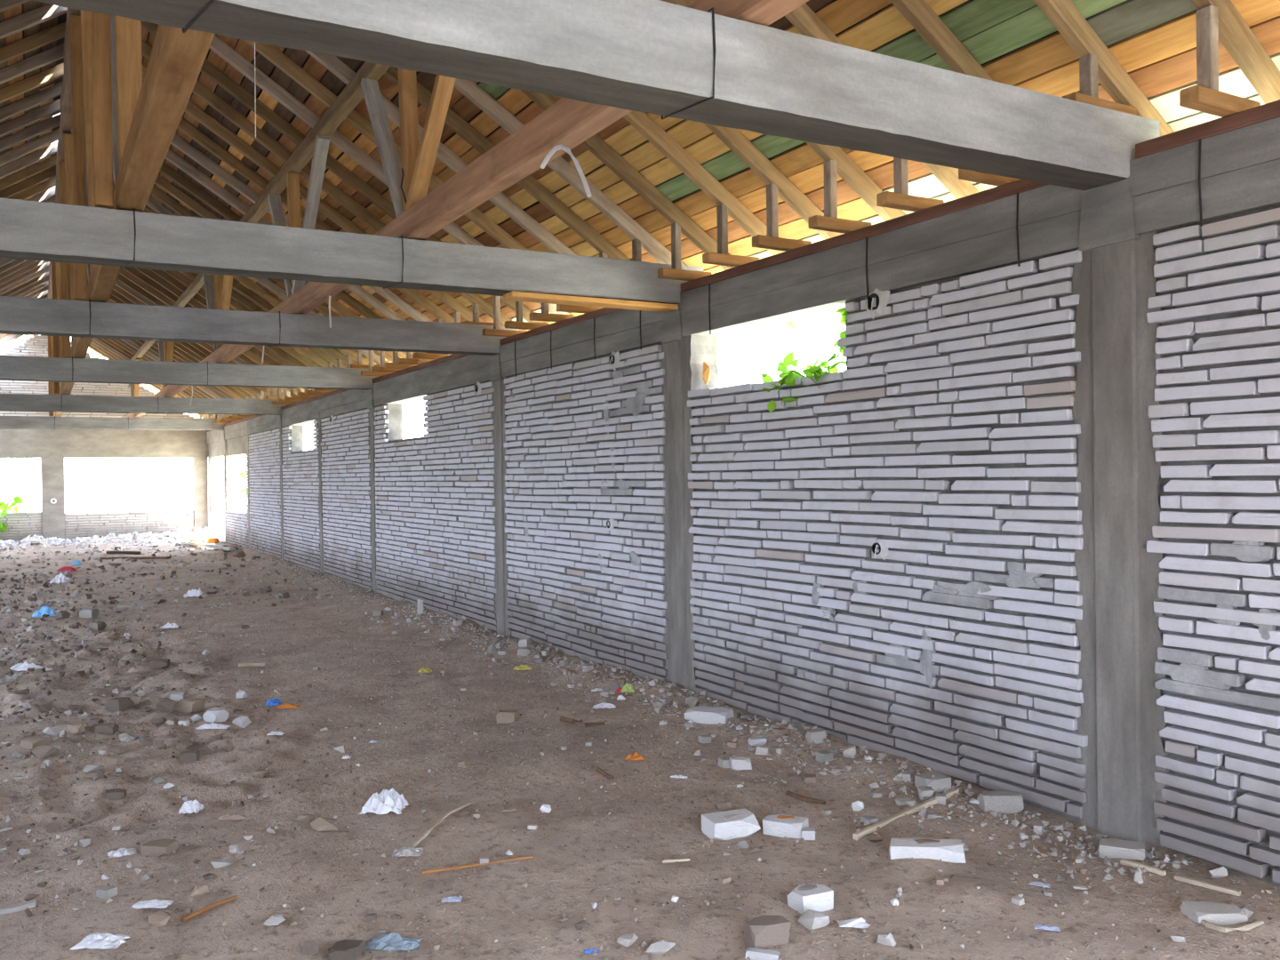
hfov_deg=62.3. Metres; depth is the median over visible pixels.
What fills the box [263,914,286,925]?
stone
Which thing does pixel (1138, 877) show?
stone
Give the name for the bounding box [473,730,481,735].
chip
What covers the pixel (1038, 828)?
bit
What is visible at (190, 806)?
paper scrap
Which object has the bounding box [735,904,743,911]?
chip
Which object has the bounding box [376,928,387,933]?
stone
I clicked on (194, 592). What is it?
plastic bag
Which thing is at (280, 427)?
concrete column
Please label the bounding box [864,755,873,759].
bit
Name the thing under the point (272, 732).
paper scrap
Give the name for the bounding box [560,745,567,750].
chip
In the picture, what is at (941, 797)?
bit
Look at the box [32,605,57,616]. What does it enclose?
plastic bag
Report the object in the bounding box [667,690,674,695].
bit
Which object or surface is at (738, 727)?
bit
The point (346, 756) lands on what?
paper scrap
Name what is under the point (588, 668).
bit
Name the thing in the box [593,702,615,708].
paper scrap
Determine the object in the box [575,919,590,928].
clod
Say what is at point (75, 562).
plastic bag
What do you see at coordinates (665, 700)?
bit
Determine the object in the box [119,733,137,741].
stone
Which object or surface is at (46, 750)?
clod
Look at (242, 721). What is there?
stone
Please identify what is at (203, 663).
clod
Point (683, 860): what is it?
stick
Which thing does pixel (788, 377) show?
plant
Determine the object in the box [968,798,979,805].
bit
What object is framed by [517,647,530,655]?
bit
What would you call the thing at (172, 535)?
rubble
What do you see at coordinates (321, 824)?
stone
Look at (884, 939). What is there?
stone
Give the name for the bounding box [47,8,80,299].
purlin
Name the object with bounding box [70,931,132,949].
paper scrap
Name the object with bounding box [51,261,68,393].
support
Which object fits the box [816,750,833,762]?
bit
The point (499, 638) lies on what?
bit
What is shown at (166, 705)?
clod
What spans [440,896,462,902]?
paper scrap
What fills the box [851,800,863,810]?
stone
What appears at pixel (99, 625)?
clod
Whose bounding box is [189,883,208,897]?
stone
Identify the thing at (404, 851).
wrapper
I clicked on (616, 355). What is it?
box
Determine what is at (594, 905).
chip
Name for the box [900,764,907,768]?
bit
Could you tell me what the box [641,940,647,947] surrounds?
chip
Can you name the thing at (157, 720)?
clod
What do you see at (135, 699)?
stone
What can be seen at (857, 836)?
lath
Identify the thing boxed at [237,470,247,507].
plant
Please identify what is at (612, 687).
bit
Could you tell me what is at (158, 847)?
stone
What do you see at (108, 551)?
plank
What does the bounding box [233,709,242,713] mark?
clod
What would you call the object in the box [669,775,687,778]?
paper scrap
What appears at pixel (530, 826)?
chip
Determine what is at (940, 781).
bit
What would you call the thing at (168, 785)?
stone
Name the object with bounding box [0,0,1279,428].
roof
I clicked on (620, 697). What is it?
paper scrap
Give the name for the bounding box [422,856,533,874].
stick
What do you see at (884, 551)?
box
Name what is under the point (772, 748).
bit
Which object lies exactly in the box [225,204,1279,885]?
wall
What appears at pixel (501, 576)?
concrete column
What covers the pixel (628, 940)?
stone
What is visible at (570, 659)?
bit
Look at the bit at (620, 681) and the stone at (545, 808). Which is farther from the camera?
the bit at (620, 681)
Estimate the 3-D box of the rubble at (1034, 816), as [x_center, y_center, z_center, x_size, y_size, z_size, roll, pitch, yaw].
[-2.640,1.535,11.847,0.991,0.162,18.014,-1,0,-30]
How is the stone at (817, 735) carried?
on the floor
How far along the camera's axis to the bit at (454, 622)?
11.17 m
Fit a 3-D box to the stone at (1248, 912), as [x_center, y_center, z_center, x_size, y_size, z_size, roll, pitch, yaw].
[2.137,1.533,3.764,0.055,0.042,0.057,-1,0,-33]
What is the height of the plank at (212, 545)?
0.063 m
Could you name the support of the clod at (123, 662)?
on the floor
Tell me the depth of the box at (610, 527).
8.62 m
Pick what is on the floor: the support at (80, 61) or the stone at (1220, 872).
the stone at (1220, 872)
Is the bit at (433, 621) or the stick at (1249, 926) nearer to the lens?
the stick at (1249, 926)
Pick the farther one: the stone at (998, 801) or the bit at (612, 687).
the bit at (612, 687)
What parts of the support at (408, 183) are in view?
post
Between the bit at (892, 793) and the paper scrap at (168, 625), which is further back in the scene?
the paper scrap at (168, 625)
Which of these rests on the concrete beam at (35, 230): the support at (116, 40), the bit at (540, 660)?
the support at (116, 40)
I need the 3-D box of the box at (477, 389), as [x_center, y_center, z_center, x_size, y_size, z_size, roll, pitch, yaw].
[-1.708,-0.968,11.161,0.065,0.171,0.182,-1,0,-30]
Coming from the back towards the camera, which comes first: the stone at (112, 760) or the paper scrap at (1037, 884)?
the stone at (112, 760)
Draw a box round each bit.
[372,610,383,615]
[394,611,400,616]
[406,616,411,623]
[430,619,438,623]
[452,620,462,625]
[487,644,497,652]
[494,635,502,643]
[495,658,502,663]
[496,642,502,647]
[497,650,508,655]
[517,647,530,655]
[518,637,531,647]
[527,643,534,647]
[532,654,539,658]
[535,657,542,663]
[542,649,549,655]
[559,659,568,665]
[564,656,579,663]
[567,683,574,687]
[568,670,575,674]
[581,684,587,689]
[582,664,593,671]
[600,691,608,696]
[608,684,619,693]
[617,678,626,684]
[624,694,633,699]
[652,700,666,707]
[658,697,669,703]
[659,720,667,725]
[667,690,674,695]
[684,696,698,706]
[684,721,696,727]
[697,735,711,743]
[712,702,719,706]
[717,757,730,767]
[727,741,738,747]
[736,712,749,718]
[736,724,743,729]
[737,714,745,718]
[755,728,764,734]
[755,745,770,754]
[769,745,778,751]
[772,727,787,735]
[776,746,783,753]
[788,723,795,728]
[804,773,815,783]
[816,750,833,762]
[831,768,840,775]
[859,815,878,824]
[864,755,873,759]
[871,791,881,797]
[888,791,895,797]
[895,798,910,805]
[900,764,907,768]
[901,771,911,781]
[905,800,917,807]
[914,770,951,794]
[917,785,934,799]
[925,812,936,818]
[935,792,946,805]
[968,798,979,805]
[1033,822,1043,835]
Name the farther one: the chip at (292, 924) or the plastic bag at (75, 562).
the plastic bag at (75, 562)
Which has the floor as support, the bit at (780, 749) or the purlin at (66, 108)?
the bit at (780, 749)
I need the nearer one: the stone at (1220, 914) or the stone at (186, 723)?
the stone at (1220, 914)
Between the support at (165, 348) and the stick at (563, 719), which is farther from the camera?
the support at (165, 348)
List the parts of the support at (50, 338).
post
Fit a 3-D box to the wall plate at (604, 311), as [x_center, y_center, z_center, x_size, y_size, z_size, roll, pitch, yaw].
[-0.566,-1.379,9.246,0.123,0.063,3.140,-1,0,-30]
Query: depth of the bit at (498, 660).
9.02 m
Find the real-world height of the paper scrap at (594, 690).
0.019 m
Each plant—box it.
[0,495,24,539]
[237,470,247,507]
[760,307,848,412]
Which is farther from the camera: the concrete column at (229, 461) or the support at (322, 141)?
the concrete column at (229, 461)
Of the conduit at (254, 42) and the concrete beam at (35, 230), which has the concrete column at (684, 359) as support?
the concrete beam at (35, 230)
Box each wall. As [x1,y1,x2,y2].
[0,335,208,542]
[208,440,223,535]
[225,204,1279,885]
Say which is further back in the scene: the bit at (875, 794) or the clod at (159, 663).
the clod at (159, 663)
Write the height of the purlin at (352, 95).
0.126 m
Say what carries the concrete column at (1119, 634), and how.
on the ground
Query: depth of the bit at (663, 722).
6.71 m
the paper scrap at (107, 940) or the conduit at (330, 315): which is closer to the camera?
the paper scrap at (107, 940)
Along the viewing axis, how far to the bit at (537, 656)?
9.20 m
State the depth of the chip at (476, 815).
4.92 m
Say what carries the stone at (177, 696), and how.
on the floor
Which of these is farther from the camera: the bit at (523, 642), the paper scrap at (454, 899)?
the bit at (523, 642)
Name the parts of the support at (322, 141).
post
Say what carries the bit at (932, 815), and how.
on the floor
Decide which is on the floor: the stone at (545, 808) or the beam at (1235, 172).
the stone at (545, 808)
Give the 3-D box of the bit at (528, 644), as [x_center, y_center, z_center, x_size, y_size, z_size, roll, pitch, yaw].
[-1.002,1.510,9.658,0.074,0.032,0.039,-1,0,8]
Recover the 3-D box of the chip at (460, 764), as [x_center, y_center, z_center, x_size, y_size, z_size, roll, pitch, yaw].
[-0.998,1.583,5.897,0.042,0.032,0.022,-1,0,-37]
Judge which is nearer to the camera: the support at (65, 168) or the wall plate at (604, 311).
the wall plate at (604, 311)
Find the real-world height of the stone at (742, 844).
0.036 m
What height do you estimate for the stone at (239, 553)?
0.220 m
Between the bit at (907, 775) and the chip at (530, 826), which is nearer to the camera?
the chip at (530, 826)
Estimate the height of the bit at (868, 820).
0.027 m
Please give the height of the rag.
0.044 m
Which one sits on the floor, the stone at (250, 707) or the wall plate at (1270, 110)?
the stone at (250, 707)
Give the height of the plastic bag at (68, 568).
0.091 m
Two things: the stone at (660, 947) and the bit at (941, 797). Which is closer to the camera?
the stone at (660, 947)
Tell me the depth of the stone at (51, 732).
6.57 m
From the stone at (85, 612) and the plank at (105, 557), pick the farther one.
the plank at (105, 557)
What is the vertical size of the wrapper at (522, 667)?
0.039 m
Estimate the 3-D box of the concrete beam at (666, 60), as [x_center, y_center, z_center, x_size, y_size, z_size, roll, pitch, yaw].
[-1.140,-1.373,2.805,7.701,0.306,0.256,-1,0,-30]
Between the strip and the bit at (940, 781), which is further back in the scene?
the strip
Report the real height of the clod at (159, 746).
0.037 m
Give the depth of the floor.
5.02 m
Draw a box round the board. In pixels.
[238,662,264,666]
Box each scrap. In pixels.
[9,661,42,671]
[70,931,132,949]
[107,848,136,857]
[130,899,172,908]
[160,622,179,628]
[178,800,204,814]
[196,722,229,729]
[216,814,246,820]
[266,730,284,735]
[341,755,351,759]
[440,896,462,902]
[583,948,599,953]
[591,688,603,691]
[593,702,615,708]
[616,695,625,700]
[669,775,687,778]
[837,917,870,927]
[1028,880,1051,887]
[1033,924,1062,931]
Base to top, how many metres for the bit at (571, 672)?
0.025 m
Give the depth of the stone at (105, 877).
4.26 m
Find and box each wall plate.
[224,414,265,426]
[280,389,351,409]
[372,353,469,383]
[500,307,622,345]
[680,179,1047,292]
[1135,99,1279,158]
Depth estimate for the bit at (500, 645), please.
9.79 m
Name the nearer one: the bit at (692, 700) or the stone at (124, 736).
the stone at (124, 736)
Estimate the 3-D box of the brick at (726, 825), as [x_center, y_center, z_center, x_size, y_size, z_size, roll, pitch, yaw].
[0.406,1.541,4.731,0.233,0.093,0.152,-1,0,-20]
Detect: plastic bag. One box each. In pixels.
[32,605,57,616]
[48,572,70,583]
[56,566,79,571]
[70,559,81,565]
[183,587,205,597]
[357,788,408,814]
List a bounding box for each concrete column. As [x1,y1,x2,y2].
[222,430,236,542]
[247,434,252,547]
[278,414,286,559]
[318,417,326,574]
[367,389,379,591]
[489,353,511,636]
[660,304,719,689]
[1072,179,1169,847]
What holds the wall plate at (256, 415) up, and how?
on the beam at (1235, 172)
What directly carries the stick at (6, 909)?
on the floor
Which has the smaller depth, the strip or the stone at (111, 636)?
the strip
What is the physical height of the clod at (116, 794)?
0.045 m
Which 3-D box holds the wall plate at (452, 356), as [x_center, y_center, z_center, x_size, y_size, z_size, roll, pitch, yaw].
[-2.553,-1.369,12.724,0.122,0.063,4.330,-1,0,-30]
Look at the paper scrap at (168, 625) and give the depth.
11.61 m
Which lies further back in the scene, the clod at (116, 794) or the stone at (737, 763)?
the stone at (737, 763)
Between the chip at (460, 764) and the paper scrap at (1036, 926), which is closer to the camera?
the paper scrap at (1036, 926)
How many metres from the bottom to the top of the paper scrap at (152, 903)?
0.018 m
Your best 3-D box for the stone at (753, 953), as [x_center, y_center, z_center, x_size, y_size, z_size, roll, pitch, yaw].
[0.406,1.569,3.499,0.113,0.028,0.032,-1,0,19]
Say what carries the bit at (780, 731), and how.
on the floor
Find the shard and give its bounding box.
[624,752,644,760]
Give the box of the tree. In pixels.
[0,457,39,512]
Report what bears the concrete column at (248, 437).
on the ground
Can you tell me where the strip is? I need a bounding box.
[503,290,678,311]
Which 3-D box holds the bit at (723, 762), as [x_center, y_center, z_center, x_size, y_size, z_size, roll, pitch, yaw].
[0.464,1.548,5.798,0.057,0.050,0.081,-1,0,-18]
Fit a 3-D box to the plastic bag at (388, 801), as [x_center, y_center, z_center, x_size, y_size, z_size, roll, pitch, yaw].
[-1.236,1.540,5.111,0.214,0.099,0.176,-1,0,0]
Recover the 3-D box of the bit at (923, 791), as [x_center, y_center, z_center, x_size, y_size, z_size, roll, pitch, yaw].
[1.395,1.531,5.166,0.075,0.055,0.079,-1,0,8]
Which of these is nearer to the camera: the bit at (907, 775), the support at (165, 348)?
the bit at (907, 775)
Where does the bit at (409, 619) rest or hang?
on the floor
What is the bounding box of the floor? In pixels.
[0,526,1279,959]
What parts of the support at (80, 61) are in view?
post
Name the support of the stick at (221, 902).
on the floor
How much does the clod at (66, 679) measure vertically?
0.042 m
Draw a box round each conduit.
[254,41,255,138]
[261,345,264,363]
[328,296,331,327]
[540,144,591,197]
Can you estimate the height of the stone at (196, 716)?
0.045 m
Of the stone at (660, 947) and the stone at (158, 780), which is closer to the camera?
the stone at (660, 947)
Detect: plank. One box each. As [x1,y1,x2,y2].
[99,556,170,559]
[105,550,141,554]
[187,541,219,549]
[205,543,236,551]
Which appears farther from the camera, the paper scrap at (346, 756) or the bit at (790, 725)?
the bit at (790, 725)
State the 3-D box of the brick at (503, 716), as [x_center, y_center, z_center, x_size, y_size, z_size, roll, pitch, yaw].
[-0.867,1.552,6.933,0.132,0.080,0.082,-1,0,14]
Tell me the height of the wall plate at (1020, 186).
0.062 m
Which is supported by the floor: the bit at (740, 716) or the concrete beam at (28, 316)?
the bit at (740, 716)
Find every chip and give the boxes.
[112,824,121,830]
[219,889,229,895]
[290,921,297,927]
[456,760,464,767]
[472,812,479,818]
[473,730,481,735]
[480,856,488,863]
[505,849,513,855]
[527,824,537,829]
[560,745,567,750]
[584,741,591,746]
[590,948,598,955]
[591,902,597,908]
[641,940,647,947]
[719,875,730,883]
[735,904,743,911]
[821,808,831,815]
[936,875,943,885]
[1011,896,1024,905]
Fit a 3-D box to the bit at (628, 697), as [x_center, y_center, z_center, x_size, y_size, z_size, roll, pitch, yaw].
[-0.072,1.544,7.525,0.059,0.038,0.040,0,0,42]
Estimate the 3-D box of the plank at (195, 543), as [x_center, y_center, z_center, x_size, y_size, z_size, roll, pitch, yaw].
[-9.967,1.499,24.334,0.182,0.062,2.325,-1,1,-39]
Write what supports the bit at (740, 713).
on the floor
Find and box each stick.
[0,899,36,914]
[180,895,236,922]
[409,801,471,847]
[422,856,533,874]
[560,716,583,724]
[584,721,604,727]
[595,767,614,779]
[662,858,689,863]
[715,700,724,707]
[785,790,825,804]
[1179,904,1263,933]
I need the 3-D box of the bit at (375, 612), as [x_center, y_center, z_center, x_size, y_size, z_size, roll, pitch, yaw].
[-3.093,1.571,12.509,0.110,0.055,0.088,-1,0,4]
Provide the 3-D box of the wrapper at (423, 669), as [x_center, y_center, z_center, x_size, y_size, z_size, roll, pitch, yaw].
[-1.758,1.553,8.664,0.116,0.037,0.083,-1,0,0]
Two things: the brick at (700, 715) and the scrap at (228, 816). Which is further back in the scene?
the brick at (700, 715)
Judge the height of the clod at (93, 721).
0.045 m
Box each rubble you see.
[0,527,216,551]
[247,558,1192,906]
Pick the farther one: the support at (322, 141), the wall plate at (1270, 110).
the support at (322, 141)
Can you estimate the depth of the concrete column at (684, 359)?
7.70 m
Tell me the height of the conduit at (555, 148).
0.304 m
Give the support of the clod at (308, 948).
on the floor
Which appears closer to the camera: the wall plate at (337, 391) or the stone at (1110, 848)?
the stone at (1110, 848)
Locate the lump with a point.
(706, 371)
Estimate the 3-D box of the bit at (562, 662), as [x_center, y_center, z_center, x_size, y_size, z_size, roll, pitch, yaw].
[-0.635,1.531,8.858,0.054,0.049,0.070,-1,0,-43]
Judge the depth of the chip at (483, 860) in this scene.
4.36 m
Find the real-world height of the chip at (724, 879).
0.023 m
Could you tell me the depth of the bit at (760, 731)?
6.40 m
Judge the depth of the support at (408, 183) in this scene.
6.74 m
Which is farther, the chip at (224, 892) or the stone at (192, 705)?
the stone at (192, 705)
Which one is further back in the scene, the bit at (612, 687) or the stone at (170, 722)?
the bit at (612, 687)
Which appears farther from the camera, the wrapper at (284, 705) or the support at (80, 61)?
the support at (80, 61)
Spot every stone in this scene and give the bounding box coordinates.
[11,751,23,758]
[20,736,51,749]
[42,727,63,737]
[67,723,85,733]
[78,608,98,617]
[81,763,103,773]
[96,885,117,898]
[101,874,110,879]
[104,632,119,639]
[105,755,124,765]
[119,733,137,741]
[128,694,140,706]
[140,838,178,856]
[148,910,170,927]
[153,776,167,783]
[163,782,174,788]
[165,719,174,724]
[170,691,185,701]
[176,697,204,713]
[177,720,190,726]
[189,539,201,542]
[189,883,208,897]
[190,713,203,720]
[202,707,228,722]
[207,537,218,543]
[221,544,238,551]
[229,844,239,854]
[232,714,251,727]
[235,548,246,557]
[236,689,247,698]
[248,705,256,709]
[252,769,268,777]
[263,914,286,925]
[295,813,315,823]
[309,816,340,831]
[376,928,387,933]
[417,599,423,614]
[494,805,516,813]
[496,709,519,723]
[539,803,551,812]
[616,933,638,946]
[645,940,675,954]
[671,895,679,902]
[716,800,731,811]
[729,756,751,770]
[736,839,749,847]
[744,915,790,949]
[744,947,779,959]
[747,847,761,854]
[748,736,766,746]
[797,909,830,929]
[800,826,815,839]
[805,728,826,743]
[842,745,855,758]
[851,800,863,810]
[866,833,882,840]
[876,932,895,946]
[889,898,898,905]
[976,790,1023,813]
[1098,838,1144,860]
[1134,871,1143,884]
[1169,934,1185,942]
[1180,901,1247,925]
[1208,866,1228,877]
[1238,904,1253,919]
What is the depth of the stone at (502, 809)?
5.00 m
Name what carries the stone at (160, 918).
on the floor
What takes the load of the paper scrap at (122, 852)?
on the floor
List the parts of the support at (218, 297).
post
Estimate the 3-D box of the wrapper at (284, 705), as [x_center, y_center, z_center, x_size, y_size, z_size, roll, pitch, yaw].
[-2.475,1.583,7.442,0.200,0.030,0.069,-1,0,0]
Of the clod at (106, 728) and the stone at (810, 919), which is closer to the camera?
the stone at (810, 919)
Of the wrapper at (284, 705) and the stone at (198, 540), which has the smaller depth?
the wrapper at (284, 705)
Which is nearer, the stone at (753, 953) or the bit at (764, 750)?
the stone at (753, 953)
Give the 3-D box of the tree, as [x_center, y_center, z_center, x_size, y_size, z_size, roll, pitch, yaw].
[-32.451,-0.326,53.087,4.401,4.421,4.149,-1,0,25]
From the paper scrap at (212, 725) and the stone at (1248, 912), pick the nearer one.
the stone at (1248, 912)
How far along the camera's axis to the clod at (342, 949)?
3.54 m
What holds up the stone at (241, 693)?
on the floor
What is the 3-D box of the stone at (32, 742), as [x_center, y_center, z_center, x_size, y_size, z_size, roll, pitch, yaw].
[-3.571,1.551,6.261,0.121,0.048,0.115,-1,0,26]
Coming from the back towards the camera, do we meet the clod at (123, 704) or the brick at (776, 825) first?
the clod at (123, 704)
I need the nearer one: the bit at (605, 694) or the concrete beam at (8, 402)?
the bit at (605, 694)
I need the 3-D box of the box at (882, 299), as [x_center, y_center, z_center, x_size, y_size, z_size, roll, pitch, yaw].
[1.313,-0.989,5.875,0.065,0.186,0.201,-1,0,-30]
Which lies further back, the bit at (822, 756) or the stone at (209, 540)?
the stone at (209, 540)
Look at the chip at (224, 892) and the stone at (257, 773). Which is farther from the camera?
the stone at (257, 773)
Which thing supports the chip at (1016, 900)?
on the floor
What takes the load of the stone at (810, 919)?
on the floor
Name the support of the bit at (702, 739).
on the floor
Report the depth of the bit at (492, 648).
9.60 m
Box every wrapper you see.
[264,697,281,705]
[274,703,301,708]
[391,846,423,856]
[417,667,431,672]
[512,664,531,670]
[615,688,624,693]
[620,683,634,692]
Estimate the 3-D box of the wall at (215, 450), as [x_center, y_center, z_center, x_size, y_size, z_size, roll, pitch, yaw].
[-10.859,0.314,27.501,0.208,2.595,3.010,-1,0,-30]
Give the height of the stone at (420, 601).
0.197 m
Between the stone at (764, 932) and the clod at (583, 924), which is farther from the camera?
the clod at (583, 924)
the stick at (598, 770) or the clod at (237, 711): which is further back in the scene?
the clod at (237, 711)
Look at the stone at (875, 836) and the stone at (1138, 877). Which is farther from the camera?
the stone at (875, 836)
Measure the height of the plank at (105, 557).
0.043 m
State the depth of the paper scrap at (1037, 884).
4.07 m
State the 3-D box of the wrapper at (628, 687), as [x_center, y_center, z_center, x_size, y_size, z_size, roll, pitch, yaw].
[-0.092,1.513,7.728,0.105,0.063,0.083,-1,0,0]
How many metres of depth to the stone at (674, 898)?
3.99 m
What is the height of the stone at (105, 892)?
0.036 m
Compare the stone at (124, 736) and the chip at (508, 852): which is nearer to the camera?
the chip at (508, 852)
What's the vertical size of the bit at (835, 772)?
0.034 m
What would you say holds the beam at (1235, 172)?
on the wall at (947, 437)
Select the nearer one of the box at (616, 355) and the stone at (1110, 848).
the stone at (1110, 848)
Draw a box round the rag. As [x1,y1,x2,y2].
[362,932,424,951]
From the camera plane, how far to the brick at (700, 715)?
6.76 m
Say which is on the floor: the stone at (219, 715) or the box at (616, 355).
the stone at (219, 715)
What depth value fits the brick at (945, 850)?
4.30 m
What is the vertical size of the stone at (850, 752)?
0.078 m
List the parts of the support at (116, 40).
post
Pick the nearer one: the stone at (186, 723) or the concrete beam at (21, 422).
the stone at (186, 723)
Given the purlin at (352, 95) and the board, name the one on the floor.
the board
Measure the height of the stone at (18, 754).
0.031 m
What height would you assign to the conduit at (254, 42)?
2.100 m
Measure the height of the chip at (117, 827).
0.018 m
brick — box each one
[684,705,734,724]
[701,808,760,839]
[762,814,808,838]
[787,884,833,913]
[888,838,965,863]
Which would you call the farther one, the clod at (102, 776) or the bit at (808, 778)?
the clod at (102, 776)
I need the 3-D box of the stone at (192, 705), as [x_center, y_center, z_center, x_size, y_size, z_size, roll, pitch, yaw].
[-3.101,1.558,7.311,0.150,0.087,0.110,-1,0,23]
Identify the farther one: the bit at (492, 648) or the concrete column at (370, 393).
the concrete column at (370, 393)
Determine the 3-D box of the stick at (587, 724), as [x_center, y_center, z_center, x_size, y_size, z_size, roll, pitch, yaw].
[-0.286,1.539,6.673,0.125,0.025,0.023,-1,0,-7]
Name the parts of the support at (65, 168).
post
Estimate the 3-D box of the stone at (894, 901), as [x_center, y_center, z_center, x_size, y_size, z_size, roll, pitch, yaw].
[0.930,1.542,3.871,0.032,0.028,0.027,-1,0,18]
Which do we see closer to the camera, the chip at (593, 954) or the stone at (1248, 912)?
the chip at (593, 954)
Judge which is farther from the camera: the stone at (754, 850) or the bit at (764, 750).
the bit at (764, 750)
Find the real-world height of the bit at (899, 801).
0.026 m
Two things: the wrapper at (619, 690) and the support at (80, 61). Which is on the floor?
the wrapper at (619, 690)
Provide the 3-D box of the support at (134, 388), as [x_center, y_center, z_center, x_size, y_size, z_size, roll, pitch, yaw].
[-11.855,-2.207,24.914,0.155,1.129,2.093,-1,0,-30]
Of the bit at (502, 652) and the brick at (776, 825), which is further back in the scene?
the bit at (502, 652)
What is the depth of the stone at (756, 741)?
6.21 m
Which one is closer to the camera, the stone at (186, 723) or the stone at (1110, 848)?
the stone at (1110, 848)
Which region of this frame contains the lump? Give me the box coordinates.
[702,361,710,384]
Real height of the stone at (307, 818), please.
0.046 m
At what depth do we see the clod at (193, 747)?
6.28 m
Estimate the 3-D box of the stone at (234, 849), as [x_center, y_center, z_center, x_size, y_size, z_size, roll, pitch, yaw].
[-1.748,1.593,4.566,0.044,0.037,0.041,-1,0,14]
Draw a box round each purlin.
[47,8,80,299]
[130,61,389,359]
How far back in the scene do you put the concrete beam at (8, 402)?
18.77 m
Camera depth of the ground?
72.98 m
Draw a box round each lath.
[852,788,959,839]
[1120,859,1166,875]
[1174,874,1240,895]
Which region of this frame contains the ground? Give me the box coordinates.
[5,497,247,537]
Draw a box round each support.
[48,336,58,415]
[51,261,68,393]
[58,131,82,357]
[68,9,103,300]
[91,12,142,207]
[129,358,140,396]
[158,341,174,388]
[202,273,233,351]
[267,135,329,297]
[360,67,455,217]
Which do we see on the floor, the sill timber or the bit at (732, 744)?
the bit at (732, 744)
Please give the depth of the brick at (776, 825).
4.70 m
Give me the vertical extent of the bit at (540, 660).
0.036 m
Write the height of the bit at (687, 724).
0.027 m
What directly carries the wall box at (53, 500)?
attached to the wall at (52, 446)
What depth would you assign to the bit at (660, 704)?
7.19 m
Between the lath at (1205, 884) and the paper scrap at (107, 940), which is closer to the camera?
the paper scrap at (107, 940)
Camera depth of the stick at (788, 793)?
5.15 m
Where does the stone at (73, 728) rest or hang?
on the floor
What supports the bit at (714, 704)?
on the floor
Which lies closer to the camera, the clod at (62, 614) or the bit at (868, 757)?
the bit at (868, 757)
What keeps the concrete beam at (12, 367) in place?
on the concrete column at (370, 393)
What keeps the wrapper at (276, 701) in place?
on the floor
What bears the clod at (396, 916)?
on the floor
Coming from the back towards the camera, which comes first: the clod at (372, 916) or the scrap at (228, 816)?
the scrap at (228, 816)
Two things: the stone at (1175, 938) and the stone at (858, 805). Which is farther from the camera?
the stone at (858, 805)
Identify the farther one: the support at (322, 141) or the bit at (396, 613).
the bit at (396, 613)
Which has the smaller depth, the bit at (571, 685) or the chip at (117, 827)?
the chip at (117, 827)
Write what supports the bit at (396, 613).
on the floor
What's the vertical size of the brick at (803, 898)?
0.075 m
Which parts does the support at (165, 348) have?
post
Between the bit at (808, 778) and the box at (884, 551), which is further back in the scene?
the box at (884, 551)
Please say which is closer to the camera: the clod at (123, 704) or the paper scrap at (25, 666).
the clod at (123, 704)
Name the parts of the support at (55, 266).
post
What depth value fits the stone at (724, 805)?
4.97 m
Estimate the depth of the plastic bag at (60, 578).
16.75 m
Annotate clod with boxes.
[31,744,60,759]
[55,610,71,620]
[63,677,72,682]
[69,645,83,649]
[88,620,106,631]
[88,718,103,726]
[93,774,107,780]
[94,722,119,735]
[104,788,126,799]
[105,696,134,712]
[118,659,129,665]
[149,658,169,668]
[150,717,166,723]
[152,697,175,711]
[155,743,166,749]
[179,750,199,764]
[186,744,197,749]
[198,660,214,665]
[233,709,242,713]
[300,940,319,955]
[328,939,364,959]
[366,912,376,920]
[390,913,400,919]
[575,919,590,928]
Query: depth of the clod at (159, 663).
9.07 m
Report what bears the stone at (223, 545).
on the floor
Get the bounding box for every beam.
[0,197,703,303]
[0,296,518,355]
[0,355,380,390]
[0,393,284,415]
[0,416,223,430]
[32,0,1159,190]
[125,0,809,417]
[206,116,1279,443]
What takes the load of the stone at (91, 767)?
on the floor
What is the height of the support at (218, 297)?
1.129 m
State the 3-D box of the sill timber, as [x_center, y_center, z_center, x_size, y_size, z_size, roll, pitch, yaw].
[-6.692,-1.582,12.650,0.148,0.188,32.400,-1,0,-30]
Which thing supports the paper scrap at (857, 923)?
on the floor
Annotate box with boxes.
[50,498,56,503]
[474,381,481,395]
[606,518,614,530]
[609,351,620,370]
[864,288,889,319]
[872,540,888,559]
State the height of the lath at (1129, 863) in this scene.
0.023 m
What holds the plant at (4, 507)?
on the rubble at (172, 535)
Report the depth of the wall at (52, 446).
27.32 m
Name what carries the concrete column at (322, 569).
on the ground
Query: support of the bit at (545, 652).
on the floor
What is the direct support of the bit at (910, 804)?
on the floor

